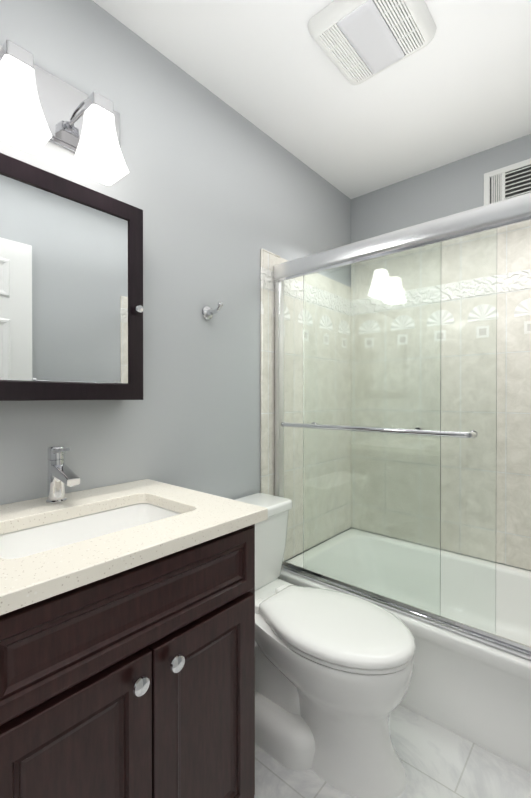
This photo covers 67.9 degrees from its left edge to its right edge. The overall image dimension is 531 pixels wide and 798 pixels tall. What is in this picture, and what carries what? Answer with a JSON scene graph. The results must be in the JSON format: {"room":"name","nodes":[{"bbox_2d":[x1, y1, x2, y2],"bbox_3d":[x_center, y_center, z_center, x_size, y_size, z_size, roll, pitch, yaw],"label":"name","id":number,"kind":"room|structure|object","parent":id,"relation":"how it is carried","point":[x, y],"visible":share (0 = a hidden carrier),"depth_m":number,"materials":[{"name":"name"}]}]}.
{"room":"bathroom","nodes":[
{"label":"bathroom","id":0,"kind":"room"},
{"bbox_2d":[0,0,350,504],"bbox_3d":[-0.346,-0.059,1.588,0.100,2.440,2.820,0,0,41],"label":"wall","id":1,"kind":"structure","parent":0,"point":[219,192],"depth_m":1.51,"materials":[{"name":"grey paint"}]},
{"bbox_2d":[0,39,128,185],"bbox_3d":[-0.584,-0.815,1.092,0.180,0.282,0.475,0,0,41],"label":"sconce","id":2,"kind":"object","parent":1,"relation":"attached to","point":[40,108],"visible":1,"depth_m":1.13,"materials":[{"name":"white glass"}]},
{"bbox_2d":[0,153,143,400],"bbox_3d":[-0.625,-0.304,1.080,0.139,0.615,0.600,0,0,41],"label":"mirror","id":3,"kind":"object","parent":1,"relation":"attached to","point":[71,291],"visible":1,"depth_m":1.10,"materials":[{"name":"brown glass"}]},
{"bbox_2d":[202,301,222,319],"bbox_3d":[-0.206,-0.358,1.600,0.092,0.065,0.060,0,0,41],"label":"robe hook","id":4,"kind":"object","parent":1,"relation":"attached to","point":[208,312],"visible":1,"depth_m":1.61,"materials":[{"name":"silver metal"}]},
{"bbox_2d":[260,249,287,495],"bbox_3d":[0.263,0.113,2.206,0.012,2.090,0.870,0,0,41],"label":"shower wall tile","id":5,"kind":"structure","parent":1,"relation":"attached to","point":[268,259],"depth_m":1.91,"materials":[{"name":"beige tile"}]},
{"bbox_2d":[92,0,530,198],"bbox_3d":[0.266,-1.326,1.050,1.720,0.100,2.820,0,0,41],"label":"ceiling","id":6,"kind":"structure","parent":0,"point":[457,87],"depth_m":1.59,"materials":[{"name":"white paint"}]},
{"bbox_2d":[308,0,436,84],"bbox_3d":[0.368,-1.251,1.359,0.338,0.050,0.338,0,0,41],"label":"ceiling vent","id":7,"kind":"object","parent":6,"relation":"in","point":[359,41],"visible":1,"depth_m":1.33,"materials":[{"name":"white plastic"}]},
{"bbox_2d":[254,704,530,797],"bbox_3d":[0.266,1.214,1.064,1.720,0.100,2.820,0,0,41],"label":"floor","id":8,"kind":"structure","parent":0,"point":[438,761],"depth_m":1.23,"materials":[{"name":"tile"}]},
{"bbox_2d":[0,479,267,797],"bbox_3d":[-0.426,0.727,0.973,0.587,0.875,0.682,0,0,41],"label":"bathroom vanity","id":9,"kind":"object","parent":8,"relation":"on","point":[127,639],"visible":1,"depth_m":0.81,"materials":[{"name":"brown wood"}]},
{"bbox_2d":[46,446,79,503],"bbox_3d":[-0.558,0.211,1.085,0.138,0.155,0.052,0,0,41],"label":"faucet","id":10,"kind":"object","parent":9,"relation":"on","point":[61,474],"visible":1,"depth_m":1.09,"materials":[{"name":"silver metal"}]},
{"bbox_2d":[234,493,415,797],"bbox_3d":[0.126,0.801,1.422,0.809,0.722,0.462,0,0,41],"label":"toilet","id":11,"kind":"object","parent":8,"relation":"on","point":[333,672],"visible":0.75,"depth_m":1.23,"materials":[{"name":"white ceramic"}]},
{"bbox_2d":[278,563,530,772],"bbox_3d":[0.854,0.995,1.741,1.499,0.330,0.816,0,0,41],"label":"bathtub","id":12,"kind":"object","parent":8,"relation":"on","point":[478,693],"visible":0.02,"depth_m":1.38,"materials":[{"name":"white ceramic"}]},
{"bbox_2d":[274,192,530,659],"bbox_3d":[0.612,0.085,1.457,1.499,1.491,0.120,0,0,41],"label":"shower door","id":13,"kind":"structure","parent":12,"relation":"on","point":[385,405],"depth_m":1.54,"materials":[{"name":"clear glass"}]},
{"bbox_2d":[351,134,530,570],"bbox_3d":[1.157,-0.062,2.085,1.720,2.440,0.100,0,0,41],"label":"wall","id":14,"kind":"structure","parent":0,"point":[455,187],"depth_m":2.21,"materials":[{"name":"grey paint"}]},
{"bbox_2d":[484,158,530,204],"bbox_3d":[1.259,-1.051,1.915,0.360,0.220,0.012,0,0,41],"label":"air vent","id":15,"kind":"object","parent":14,"relation":"in","point":[500,184],"visible":0.71,"depth_m":1.96,"materials":[{"name":"white plastic"}]},
{"bbox_2d":[496,220,530,569],"bbox_3d":[1.122,-0.052,2.044,1.520,1.758,0.009,0,0,41],"label":"shower wall tile","id":16,"kind":"structure","parent":14,"relation":"attached to","point":[513,496],"depth_m":1.95,"materials":[{"name":"beige tile"}]}
]}

